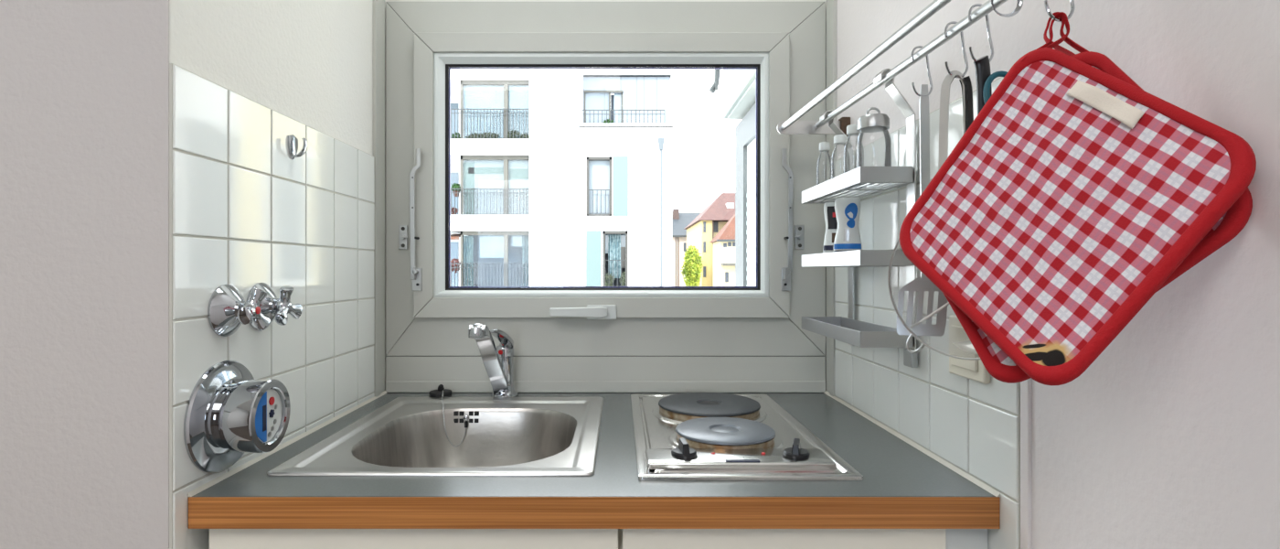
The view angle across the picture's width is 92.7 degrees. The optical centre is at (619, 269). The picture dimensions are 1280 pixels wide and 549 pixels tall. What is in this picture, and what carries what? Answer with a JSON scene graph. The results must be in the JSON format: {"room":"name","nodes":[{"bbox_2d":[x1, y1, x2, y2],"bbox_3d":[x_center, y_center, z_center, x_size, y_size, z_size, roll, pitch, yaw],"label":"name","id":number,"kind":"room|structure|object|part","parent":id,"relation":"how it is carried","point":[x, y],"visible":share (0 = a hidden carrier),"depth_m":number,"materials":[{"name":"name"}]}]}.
{"room":"kitchen","nodes":[
{"label":"kitchen","id":0,"kind":"room"},
{"bbox_2d":[0,0,385,548],"bbox_3d":[-1.366,-0.071,1.188,1.668,2.500,0.924,0,0,0],"label":"wall","id":1,"kind":"structure","parent":0,"point":[84,84],"depth_m":0.73,"materials":[{"name":"grey paint"}]},
{"bbox_2d":[183,360,290,472],"bbox_3d":[-0.499,0.195,0.817,0.066,0.147,0.147,0,0,0],"label":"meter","id":2,"kind":"object","parent":1,"relation":"attached to","point":[229,413],"visible":1,"depth_m":0.78,"materials":[{"name":"silver metal"}]},
{"bbox_2d":[207,284,270,336],"bbox_3d":[-0.507,0.054,0.822,0.050,0.070,0.070,0,0,0],"label":"shutoff valve","id":3,"kind":"object","parent":1,"relation":"attached to","point":[228,309],"visible":1,"depth_m":0.81,"materials":[{"name":"silver metal"}]},
{"bbox_3d":[-0.496,0.053,0.820,0.028,0.059,0.058,0,0,0],"label":"handle","id":4,"kind":"part","parent":3,"relation":"part of","materials":[{"name":"silver metal"}]},
{"bbox_2d":[245,282,302,330],"bbox_3d":[-0.507,0.054,0.902,0.050,0.070,0.070,0,0,0],"label":"shutoff valve","id":5,"kind":"object","parent":1,"relation":"attached to","point":[277,309],"visible":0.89,"depth_m":0.89,"materials":[{"name":"silver metal"}]},
{"bbox_3d":[-0.496,0.052,0.903,0.028,0.058,0.060,0,0,0],"label":"handle","id":6,"kind":"part","parent":5,"relation":"part of","materials":[{"name":"silver metal"}]},
{"bbox_2d":[288,134,307,159],"bbox_3d":[-0.520,-0.199,0.988,0.024,0.040,0.025,0,0,0],"label":"hook","id":7,"kind":"object","parent":1,"relation":"attached to","point":[293,141],"visible":1,"depth_m":0.98,"materials":[{"name":"silver metal"}]},
{"bbox_2d":[373,0,384,396],"bbox_3d":[-0.534,-0.371,1.356,0.008,1.300,0.060,0,0,0],"label":"trim","id":8,"kind":"structure","parent":1,"relation":"attached to","point":[378,5],"depth_m":1.34,"materials":[{"name":"plastic"}]},
{"bbox_2d":[385,0,826,390],"bbox_3d":[-0.032,-0.071,1.526,1.012,2.500,0.248,0,0,0],"label":"wall","id":9,"kind":"structure","parent":0,"point":[386,0],"depth_m":1.40,"materials":[{"name":"white paint"}]},
{"bbox_2d":[385,1,825,392],"bbox_3d":[-0.032,-0.166,1.366,1.000,0.889,0.070,0,0,0],"label":"window","id":10,"kind":"structure","parent":9,"relation":"in","point":[566,338],"depth_m":1.39,"materials":[{"name":"plastic"}]},
{"bbox_3d":[-0.487,-0.074,1.376,0.025,0.055,0.020,0,0,0],"label":"strike plate","id":11,"kind":"part","parent":10,"relation":"part of","materials":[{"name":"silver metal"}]},
{"bbox_3d":[-0.091,0.093,1.347,0.127,0.023,0.031,0,0,0],"label":"handle lever","id":12,"kind":"part","parent":10,"relation":"part of","materials":[{"name":"white plastic"}]},
{"bbox_3d":[-0.041,-0.213,1.383,0.846,0.642,0.026,0,0,0],"label":"sash","id":13,"kind":"part","parent":10,"relation":"part of","materials":[{"name":"plastic"}]},
{"bbox_3d":[-0.041,0.095,1.366,0.066,0.032,0.008,0,0,0],"label":"handle plate","id":14,"kind":"part","parent":10,"relation":"part of","materials":[{"name":"white plastic"}]},
{"bbox_3d":[0.404,-0.074,1.376,0.025,0.055,0.020,0,0,0],"label":"strike plate","id":15,"kind":"part","parent":10,"relation":"part of","materials":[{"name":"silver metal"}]},
{"bbox_2d":[834,0,1279,548],"bbox_3d":[0.596,-0.071,-0.475,0.257,2.500,4.250,0,0,0],"label":"wall","id":16,"kind":"structure","parent":0,"point":[1169,438],"depth_m":0.57,"materials":[{"name":"white paint"}]},
{"bbox_2d":[826,0,836,395],"bbox_3d":[0.470,-0.371,1.358,0.008,1.300,0.055,0,0,0],"label":"trim","id":17,"kind":"structure","parent":16,"relation":"attached to","point":[831,5],"depth_m":1.35,"materials":[{"name":"plastic"}]},
{"bbox_2d":[777,0,1007,136],"bbox_3d":[0.400,-0.296,0.608,0.148,0.043,1.336,0,0,0],"label":"wall rail","id":18,"kind":"object","parent":16,"relation":"attached to","point":[792,125],"visible":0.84,"depth_m":0.89,"materials":[{"name":"silver metal"}]},
{"bbox_2d":[801,68,917,367],"bbox_3d":[0.418,-0.081,1.101,0.090,0.466,0.306,0,0,0],"label":"shelf rack","id":19,"kind":"object","parent":18,"relation":"hanging from","point":[861,334],"visible":0.84,"depth_m":0.97,"materials":[{"name":"silver metal"}]},
{"bbox_2d":[816,141,832,197],"bbox_3d":[0.404,-0.196,1.205,0.031,0.110,0.031,0,0,0],"label":"bottle","id":20,"kind":"object","parent":19,"relation":"on","point":[824,146],"visible":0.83,"depth_m":1.21,"materials":[{"name":"clear glass"}]},
{"bbox_2d":[822,202,837,252],"bbox_3d":[0.401,-0.069,1.150,0.033,0.116,0.023,0,0,32],"label":"squeeze bottle","id":21,"kind":"object","parent":19,"relation":"on","point":[831,223],"visible":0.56,"depth_m":1.14,"materials":[{"name":"white plastic"}]},
{"bbox_2d":[830,134,850,193],"bbox_3d":[0.402,-0.193,1.112,0.033,0.104,0.033,0,0,0],"label":"bottle","id":22,"kind":"object","parent":19,"relation":"on","point":[838,139],"visible":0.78,"depth_m":1.11,"materials":[{"name":"clear glass"}]},
{"bbox_2d":[833,197,862,252],"bbox_3d":[0.407,-0.070,1.090,0.046,0.117,0.035,0,0,0],"label":"squeeze bottle","id":23,"kind":"object","parent":19,"relation":"on","point":[848,209],"visible":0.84,"depth_m":1.08,"materials":[{"name":"white plastic"}]},
{"bbox_2d":[842,124,863,188],"bbox_3d":[0.400,-0.194,1.044,0.033,0.106,0.033,0,0,0],"label":"bottle","id":24,"kind":"object","parent":19,"relation":"on","point":[851,129],"visible":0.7,"depth_m":1.05,"materials":[{"name":"clear glass"}]},
{"bbox_2d":[801,316,912,347],"bbox_3d":[0.414,0.109,1.101,0.082,0.025,0.306,0,0,0],"label":"tray","id":25,"kind":"object","parent":19,"relation":"on","point":[861,334],"depth_m":1.04,"materials":[{"name":"silver metal"}]},
{"bbox_2d":[801,249,912,266],"bbox_3d":[0.414,-0.018,1.101,0.082,0.025,0.306,0,0,0],"label":"tray","id":26,"kind":"object","parent":19,"relation":"on","point":[857,258],"depth_m":0.97,"materials":[{"name":"silver metal"}]},
{"bbox_2d":[801,166,912,203],"bbox_3d":[0.414,-0.148,1.101,0.082,0.026,0.306,0,0,0],"label":"tray","id":27,"kind":"object","parent":19,"relation":"on","point":[890,176],"depth_m":1.01,"materials":[{"name":"silver metal"}]},
{"bbox_2d":[855,106,891,184],"bbox_3d":[0.409,-0.202,0.984,0.053,0.122,0.053,0,0,0],"label":"storage jar","id":28,"kind":"object","parent":19,"relation":"on","point":[873,122],"visible":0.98,"depth_m":0.98,"materials":[{"name":"clear glass"}]},
{"bbox_3d":[0.409,-0.255,0.984,0.022,0.015,0.004,0,0,0],"label":"lid knob","id":29,"kind":"part","parent":28,"relation":"part of","materials":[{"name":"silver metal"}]},
{"bbox_3d":[0.409,-0.238,0.984,0.049,0.024,0.049,0,0,0],"label":"lid","id":30,"kind":"part","parent":28,"relation":"part of","materials":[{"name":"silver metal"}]},
{"bbox_2d":[911,45,932,95],"bbox_3d":[0.423,-0.277,0.853,0.030,0.072,0.003,0,0,0],"label":"hook","id":31,"kind":"object","parent":18,"relation":"hanging from","point":[917,47],"visible":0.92,"depth_m":0.85,"materials":[{"name":"silver metal"}]},
{"bbox_2d":[896,84,947,336],"bbox_3d":[0.422,-0.084,0.853,0.065,0.351,0.011,0,0,21],"label":"slotted turner","id":32,"kind":"object","parent":31,"relation":"hanging from","point":[922,283],"visible":0.8,"depth_m":0.85,"materials":[{"name":"silver metal"}]},
{"bbox_3d":[0.422,0.051,0.851,0.065,0.082,0.008,0,0,21],"label":"blade","id":33,"kind":"part","parent":32,"relation":"part of","materials":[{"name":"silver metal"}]},
{"bbox_3d":[0.426,-0.124,0.853,0.014,0.271,0.005,0,0,0],"label":"handle","id":34,"kind":"part","parent":32,"relation":"part of","materials":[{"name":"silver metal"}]},
{"bbox_2d":[944,21,968,78],"bbox_3d":[0.424,-0.277,0.769,0.030,0.072,0.003,0,0,0],"label":"hook","id":35,"kind":"object","parent":18,"relation":"hanging from","point":[952,22],"visible":0.94,"depth_m":0.77,"materials":[{"name":"silver metal"}]},
{"bbox_2d":[938,70,973,170],"bbox_3d":[0.423,-0.141,0.768,0.042,0.223,0.012,0,0,0],"label":"tongs","id":36,"kind":"object","parent":35,"relation":"hanging from","point":[965,82],"visible":0.59,"depth_m":0.77,"materials":[{"name":"silver metal"}]},
{"bbox_2d":[968,3,993,62],"bbox_3d":[0.425,-0.277,0.718,0.030,0.072,0.003,0,0,0],"label":"hook","id":37,"kind":"object","parent":18,"relation":"hanging from","point":[976,5],"visible":0.93,"depth_m":0.72,"materials":[{"name":"silver metal"}]},
{"bbox_2d":[887,55,991,360],"bbox_3d":[0.423,-0.073,0.734,0.046,0.358,0.190,0,0,-36],"label":"sieve","id":38,"kind":"object","parent":37,"relation":"hanging from","point":[982,66],"visible":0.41,"depth_m":0.73,"materials":[{"name":"silver metal"}]},
{"bbox_2d":[982,70,1007,104],"bbox_3d":[0.443,-0.182,0.705,0.045,0.099,0.015,0,0,0],"label":"scissors","id":39,"kind":"object","parent":37,"relation":"hanging from","point":[986,87],"visible":0.34,"depth_m":0.70,"materials":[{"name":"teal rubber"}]},
{"bbox_2d":[991,0,1023,17],"bbox_3d":[0.426,-0.295,0.672,0.035,0.035,0.004,0,0,0],"label":"ring hook","id":40,"kind":"object","parent":18,"relation":"hanging from","point":[1017,10],"visible":1,"depth_m":0.67,"materials":[{"name":"silver metal"}]},
{"bbox_2d":[1044,0,1075,21],"bbox_3d":[0.428,-0.277,0.594,0.030,0.072,0.003,0,0,0],"label":"hook","id":41,"kind":"object","parent":18,"relation":"hanging from","point":[1046,5],"visible":1,"depth_m":0.59,"materials":[{"name":"silver metal"}]},
{"bbox_2d":[899,11,1256,384],"bbox_3d":[0.388,-0.078,0.544,0.124,0.343,0.246,0,0,-21],"label":"pot holder","id":42,"kind":"object","parent":41,"relation":"hanging from","point":[1075,192],"visible":1,"depth_m":0.52,"materials":[{"name":"fabric"}]},
{"bbox_2d":[912,11,1252,383],"bbox_3d":[0.395,-0.076,0.563,0.250,0.352,0.109,0,0,35],"label":"pot holder","id":43,"kind":"object","parent":41,"relation":"hanging from","point":[997,362],"visible":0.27,"depth_m":0.54,"materials":[{"name":"fabric"}]},
{"bbox_3d":[0.392,-0.052,0.558,0.239,0.288,0.086,0,0,38],"label":"quilted panel","id":44,"kind":"part","parent":43,"relation":"part of","materials":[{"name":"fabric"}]},
{"bbox_3d":[0.471,0.274,1.023,0.007,1.020,0.608,0,0,0],"label":"tile panel","id":45,"kind":"part","parent":16,"relation":"part of","materials":[{"name":"white tile"}]},
{"bbox_2d":[949,314,990,383],"bbox_3d":[0.462,0.103,0.811,0.012,0.081,0.084,0,0,0],"label":"switch plate","id":46,"kind":"object","parent":16,"relation":"attached to","point":[975,369],"visible":0.7,"depth_m":0.81,"materials":[{"name":"beige plastic"}]},
{"bbox_2d":[1020,377,1031,548],"bbox_3d":[0.472,0.479,0.710,0.005,1.400,0.015,0,0,0],"label":"trim","id":47,"kind":"structure","parent":16,"relation":"attached to","point":[1025,385],"depth_m":0.70,"materials":[{"name":"white paint"}]},
{"bbox_3d":[-0.863,1.229,-0.575,3.074,0.100,4.450,0,0,0],"label":"floor","id":48,"kind":"structure","parent":0,"visible":0},
{"bbox_2d":[209,528,987,548],"bbox_3d":[-0.033,0.749,1.073,0.997,0.861,0.615,0,0,0],"label":"base cabinet","id":49,"kind":"object","parent":48,"relation":"on","point":[218,538],"visible":0.09,"depth_m":0.77,"materials":[{"name":"white laminate"}]},
{"bbox_3d":[-0.259,0.700,0.774,0.514,0.758,0.019,0,0,0],"label":"door","id":50,"kind":"part","parent":49,"relation":"part of","materials":[{"name":"white laminate"}]},
{"bbox_2d":[187,390,1000,528],"bbox_3d":[-0.032,0.296,1.068,1.000,0.044,0.636,0,0,0],"label":"countertop","id":51,"kind":"structure","parent":49,"relation":"on","point":[903,485],"depth_m":0.75,"materials":[{"name":"grey laminate"}]},
{"bbox_2d":[266,396,603,475],"bbox_3d":[-0.259,0.354,1.075,0.447,0.159,0.498,0,0,0],"label":"sink","id":52,"kind":"object","parent":51,"relation":"in","point":[405,435],"visible":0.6,"depth_m":1.20,"materials":[{"name":"silver metal"}]},
{"bbox_2d":[428,384,467,447],"bbox_3d":[-0.367,0.303,1.291,0.049,0.104,0.164,0,0,-28],"label":"plug","id":53,"kind":"object","parent":52,"relation":"on","point":[442,392],"visible":1,"depth_m":1.32,"materials":[{"name":"black rubber"}]},
{"bbox_3d":[-0.366,0.309,1.274,0.046,0.091,0.137,0,0,-37],"label":"chain","id":54,"kind":"part","parent":53,"relation":"part of","materials":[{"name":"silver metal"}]},
{"bbox_3d":[-0.254,0.358,1.060,0.352,0.151,0.376,0,0,0],"label":"bowl","id":55,"kind":"part","parent":52,"relation":"part of","materials":[{"name":"metal"}]},
{"bbox_2d":[468,323,517,396],"bbox_3d":[-0.270,0.192,1.274,0.058,0.174,0.215,0,0,11],"label":"mixer tap","id":56,"kind":"object","parent":51,"relation":"on","point":[498,361],"visible":1,"depth_m":1.29,"materials":[{"name":"silver metal"}]},
{"bbox_3d":[-0.250,0.150,1.304,0.037,0.058,0.119,0,0,2],"label":"lever","id":57,"kind":"part","parent":56,"relation":"part of","materials":[{"name":"silver metal"}]},
{"bbox_2d":[630,392,863,479],"bbox_3d":[0.174,0.262,1.079,0.301,0.034,0.541,0,0,0],"label":"cooktop","id":58,"kind":"object","parent":51,"relation":"in","point":[686,435],"visible":1,"depth_m":0.94,"materials":[{"name":"silver metal"}]},
{"bbox_3d":[0.092,0.262,0.878,0.037,0.007,0.037,0,0,0],"label":"knob","id":59,"kind":"part","parent":58,"relation":"part of","materials":[{"name":"black plastic"}]},
{"bbox_3d":[0.172,0.257,1.176,0.040,0.001,0.040,0,0,0],"label":"plate","id":60,"kind":"part","parent":58,"relation":"part of","materials":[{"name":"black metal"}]},
{"bbox_3d":[0.169,0.257,0.981,0.044,0.001,0.044,0,0,0],"label":"plate","id":61,"kind":"part","parent":58,"relation":"part of","materials":[{"name":"silver metal"}]},
{"bbox_3d":[0.169,0.270,0.879,0.263,0.008,0.078,0,0,0],"label":"control panel","id":62,"kind":"part","parent":58,"relation":"part of","materials":[{"name":"silver metal"}]},
{"bbox_3d":[0.254,0.262,0.876,0.037,0.007,0.037,0,0,0],"label":"knob","id":63,"kind":"part","parent":58,"relation":"part of","materials":[{"name":"black plastic"}]},
{"bbox_3d":[0.206,0.700,0.774,0.406,0.758,0.019,0,0,0],"label":"door","id":64,"kind":"part","parent":49,"relation":"part of","materials":[{"name":"white"}]},
{"bbox_3d":[0.439,0.749,0.778,0.055,0.861,0.013,0,0,0],"label":"filler panel","id":65,"kind":"part","parent":49,"relation":"part of","materials":[{"name":"white plastic"}]},
{"label":"outside","id":66,"kind":"structure","parent":0,"visible":0},
{"bbox_3d":[0.000,6.829,55.900,120.000,0.300,108.200,0,0,0],"label":"ground","id":67,"kind":"structure","parent":66,"visible":0},
{"bbox_2d":[450,69,673,286],"bbox_3d":[-5.909,-1.248,28.880,16.183,15.854,10.240,0,0,0],"label":"apartment building","id":68,"kind":"structure","parent":67,"relation":"on","point":[581,199],"depth_m":24.00,"materials":[{"name":"white paint"}]},
{"bbox_3d":[-7.418,-0.185,26.270,0.905,2.025,0.040,0,0,0],"label":"loggia door","id":69,"kind":"part","parent":68,"relation":"part of","materials":[{"name":"blue"}]},
{"bbox_3d":[-7.418,-3.171,26.270,0.905,2.025,0.040,0,0,0],"label":"loggia door","id":70,"kind":"part","parent":68,"relation":"part of","materials":[{"name":"blue"}]},
{"bbox_3d":[-7.418,-6.163,26.270,0.905,2.014,0.040,0,0,0],"label":"loggia door","id":71,"kind":"part","parent":68,"relation":"part of","materials":[{"name":"blue"}]},
{"bbox_2d":[451,206,458,213],"bbox_3d":[-6.625,-2.296,24.278,0.383,0.417,0.305,0,0,0],"label":"potted flower","id":72,"kind":"object","parent":68,"relation":"on","point":[453,208],"visible":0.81,"depth_m":24.22,"materials":[{"name":"brown ceramic"}]},
{"bbox_2d":[450,257,460,273],"bbox_3d":[-6.545,-0.175,24.304,0.448,0.639,0.373,0,0,-31],"label":"potted flower","id":73,"kind":"object","parent":68,"relation":"on","point":[457,261],"visible":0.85,"depth_m":24.26,"materials":[{"name":"red plant"}]},
{"bbox_2d":[450,182,460,196],"bbox_3d":[-6.496,-3.194,24.298,0.440,0.554,0.465,0,0,-40],"label":"potted plant","id":74,"kind":"object","parent":68,"relation":"on","point":[454,186],"visible":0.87,"depth_m":24.21,"materials":[{"name":"green plant"}]},
{"bbox_2d":[450,233,460,239],"bbox_3d":[-6.657,-1.358,24.845,0.504,0.306,1.110,0,0,0],"label":"awning","id":75,"kind":"object","parent":68,"relation":"attached to","point":[455,236],"visible":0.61,"depth_m":24.29,"materials":[{"name":"orange fabric"}]},
{"bbox_2d":[451,131,460,138],"bbox_3d":[-6.511,-5.266,24.306,0.445,0.472,0.299,0,0,0],"label":"potted plant","id":76,"kind":"object","parent":68,"relation":"on","point":[459,135],"visible":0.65,"depth_m":24.24,"materials":[{"name":"green plant"}]},
{"bbox_2d":[463,235,473,286],"bbox_3d":[-6.072,-0.295,24.400,0.414,2.145,0.099,0,0,0],"label":"curtain","id":77,"kind":"object","parent":68,"relation":"hanging from","point":[468,240],"depth_m":24.40,"materials":[{"name":"fabric"}]},
{"bbox_2d":[465,132,483,138],"bbox_3d":[-5.713,-5.266,24.137,0.822,0.329,0.159,0,0,0],"label":"potted plant","id":78,"kind":"object","parent":68,"relation":"on","point":[475,134],"visible":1,"depth_m":24.11,"materials":[{"name":"green plant"}]},
{"bbox_2d":[480,131,499,138],"bbox_3d":[-5.197,-5.287,24.125,0.835,0.366,0.154,0,0,0],"label":"potted plant","id":79,"kind":"object","parent":68,"relation":"on","point":[486,134],"visible":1,"depth_m":24.11,"materials":[{"name":"green plant"}]},
{"bbox_3d":[-5.235,0.279,24.080,3.372,1.097,0.040,0,0,0],"label":"railing","id":80,"kind":"part","parent":68,"relation":"part of","materials":[{"name":"grey metal"}]},
{"bbox_3d":[-5.235,-2.688,24.080,3.372,1.058,0.040,0,0,0],"label":"railing","id":81,"kind":"part","parent":68,"relation":"part of","materials":[{"name":"grey metal"}]},
{"bbox_3d":[-5.235,-5.757,24.080,3.372,1.202,0.040,0,0,0],"label":"railing","id":82,"kind":"part","parent":68,"relation":"part of","materials":[{"name":"grey metal"}]},
{"bbox_2d":[463,160,528,213],"bbox_3d":[-4.928,-3.296,24.350,2.613,2.155,0.020,0,0,0],"label":"window","id":83,"kind":"structure","parent":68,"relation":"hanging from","point":[477,174],"depth_m":24.34,"materials":[{"name":"grey glass"}]},
{"bbox_2d":[463,85,528,138],"bbox_3d":[-4.928,-6.288,24.350,2.613,2.144,0.020,0,0,0],"label":"window","id":84,"kind":"structure","parent":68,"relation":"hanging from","point":[474,96],"depth_m":24.34,"materials":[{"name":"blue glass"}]},
{"bbox_2d":[480,234,524,257],"bbox_3d":[-4.768,-1.022,24.745,1.835,1.050,0.050,0,0,0],"label":"roller blind","id":85,"kind":"object","parent":68,"relation":"hanging from","point":[491,246],"depth_m":24.72,"materials":[{"name":"white fabric"}]},
{"bbox_2d":[507,129,519,138],"bbox_3d":[-4.223,-5.320,24.137,0.571,0.434,0.166,0,0,0],"label":"potted plant","id":86,"kind":"object","parent":68,"relation":"on","point":[510,134],"visible":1,"depth_m":24.12,"materials":[{"name":"green plant"}]},
{"bbox_2d":[520,133,529,138],"bbox_3d":[-3.788,-5.272,24.133,0.440,0.312,0.140,0,0,0],"label":"potted plant","id":87,"kind":"object","parent":68,"relation":"on","point":[521,135],"visible":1,"depth_m":24.11,"materials":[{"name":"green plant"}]},
{"bbox_2d":[522,235,528,286],"bbox_3d":[-3.751,-0.295,24.400,0.306,2.145,0.099,0,0,0],"label":"curtain","id":88,"kind":"object","parent":68,"relation":"hanging from","point":[525,239],"depth_m":24.42,"materials":[{"name":"white fabric"}]},
{"bbox_2d":[586,230,600,286],"bbox_3d":[-1.034,-0.360,23.960,0.594,2.375,0.040,0,0,0],"label":"shutter","id":89,"kind":"object","parent":68,"relation":"hanging from","point":[592,237],"depth_m":23.94,"materials":[{"name":"teal"}]},
{"bbox_3d":[-0.975,-6.909,26.110,1.014,1.306,0.020,0,0,0],"label":"pane","id":90,"kind":"part","parent":68,"relation":"part of","materials":[{"name":"grey"}]},
{"bbox_2d":[588,160,609,213],"bbox_3d":[-0.813,-3.267,24.265,0.828,2.150,0.030,0,0,0],"label":"window","id":91,"kind":"structure","parent":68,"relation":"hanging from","point":[599,171],"depth_m":24.25,"materials":[{"name":"grey"}]},
{"bbox_3d":[-0.813,-2.689,24.050,0.854,0.954,0.040,0,0,0],"label":"railing","id":92,"kind":"part","parent":68,"relation":"part of","materials":[{"name":"grey metal"}]},
{"bbox_2d":[603,118,613,123],"bbox_3d":[-0.478,-5.913,24.596,0.368,0.406,0.372,0,0,38],"label":"potted plant","id":93,"kind":"object","parent":68,"relation":"on","point":[608,120],"visible":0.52,"depth_m":24.55,"materials":[{"name":"green plant"}]},
{"bbox_2d":[605,273,615,286],"bbox_3d":[-0.420,0.402,24.062,0.472,0.553,0.147,0,0,0],"label":"potted plant","id":94,"kind":"object","parent":68,"relation":"on","point":[610,276],"visible":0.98,"depth_m":24.04,"materials":[{"name":"green plant"}]},
{"bbox_3d":[-0.322,-6.909,26.310,0.136,1.306,0.020,0,0,0],"label":"open door","id":95,"kind":"part","parent":68,"relation":"part of","materials":[{"name":"grey"}]},
{"bbox_2d":[608,234,620,277],"bbox_3d":[-0.213,-0.545,24.400,0.500,1.745,0.079,0,0,0],"label":"curtain","id":96,"kind":"object","parent":68,"relation":"hanging from","point":[613,240],"depth_m":24.40,"materials":[{"name":"fabric"}]},
{"bbox_2d":[605,234,625,253],"bbox_3d":[-0.183,-1.110,24.565,0.820,0.875,0.030,0,0,0],"label":"roller blind","id":97,"kind":"object","parent":68,"relation":"hanging from","point":[623,236],"depth_m":24.55,"materials":[{"name":"blue"}]},
{"bbox_3d":[-0.183,0.166,24.050,0.846,1.123,0.040,0,0,0],"label":"railing","id":98,"kind":"part","parent":68,"relation":"part of","materials":[{"name":"grey"}]},
{"bbox_3d":[-0.092,-6.909,26.160,0.324,1.306,0.020,0,0,0],"label":"pane","id":99,"kind":"part","parent":68,"relation":"part of","materials":[{"name":"white"}]},
{"bbox_2d":[612,156,628,215],"bbox_3d":[0.023,-3.287,23.960,0.601,2.350,0.040,0,0,0],"label":"shutter","id":100,"kind":"object","parent":68,"relation":"hanging from","point":[620,164],"depth_m":23.94,"materials":[{"name":"teal"}]},
{"bbox_2d":[619,270,625,286],"bbox_3d":[0.141,0.379,24.061,0.338,0.656,0.154,0,0,0],"label":"potted plant","id":101,"kind":"object","parent":68,"relation":"on","point":[623,272],"visible":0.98,"depth_m":24.04,"materials":[{"name":"green plant"}]},
{"bbox_2d":[620,246,625,267],"bbox_3d":[0.127,-0.497,24.380,0.180,0.850,0.020,0,0,0],"label":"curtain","id":102,"kind":"object","parent":68,"relation":"hanging from","point":[623,249],"depth_m":24.37,"materials":[{"name":"grey fabric"}]},
{"bbox_3d":[0.128,-6.066,24.300,3.341,0.618,0.040,0,0,0],"label":"railing","id":103,"kind":"part","parent":68,"relation":"part of","materials":[{"name":"grey metal"}]},
{"bbox_2d":[672,208,701,286],"bbox_3d":[5.825,0.717,53.950,3.244,11.923,8.700,0,0,0],"label":"house","id":104,"kind":"structure","parent":67,"relation":"on","point":[680,220],"depth_m":50.00,"materials":[{"name":"beige paint"}]},
{"bbox_2d":[680,244,703,286],"bbox_3d":[4.366,1.129,36.979,1.410,5.321,1.212,0,0,0],"label":"tree","id":105,"kind":"object","parent":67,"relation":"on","point":[691,270],"visible":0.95,"depth_m":36.75,"materials":[{"name":"green plant"}]},
{"bbox_2d":[683,192,735,286],"bbox_3d":[7.509,0.556,44.375,4.783,12.247,9.250,0,0,0],"label":"house","id":106,"kind":"structure","parent":67,"relation":"on","point":[706,226],"depth_m":40.57,"materials":[{"name":"beige paint"}]},
{"bbox_2d":[709,213,735,286],"bbox_3d":[9.312,1.349,37.300,7.250,10.660,3.800,0,0,0],"label":"house","id":107,"kind":"structure","parent":67,"relation":"on","point":[723,242],"depth_m":36.00,"materials":[{"name":"beige paint"}]},
{"bbox_2d":[708,69,755,286],"bbox_3d":[1.601,1.421,3.487,1.688,10.516,3.474,0,0,0],"label":"building","id":108,"kind":"structure","parent":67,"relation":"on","point":[739,85],"depth_m":4.66,"materials":[{"name":"white paint"}]},
{"bbox_3d":[0.838,-1.766,5.062,0.162,0.524,0.324,0,0,0],"label":"awning arm","id":109,"kind":"part","parent":108,"relation":"part of","materials":[{"name":"grey metal"}]},
{"bbox_3d":[1.015,2.257,4.550,0.140,6.845,0.900,0,0,0],"label":"bay frame","id":110,"kind":"part","parent":108,"relation":"part of","materials":[{"name":"grey paint"}]},
{"bbox_3d":[0.985,2.367,4.435,0.020,6.625,0.470,0,0,0],"label":"bay pane","id":111,"kind":"part","parent":108,"relation":"part of","materials":[{"name":"white glass"}]}
]}

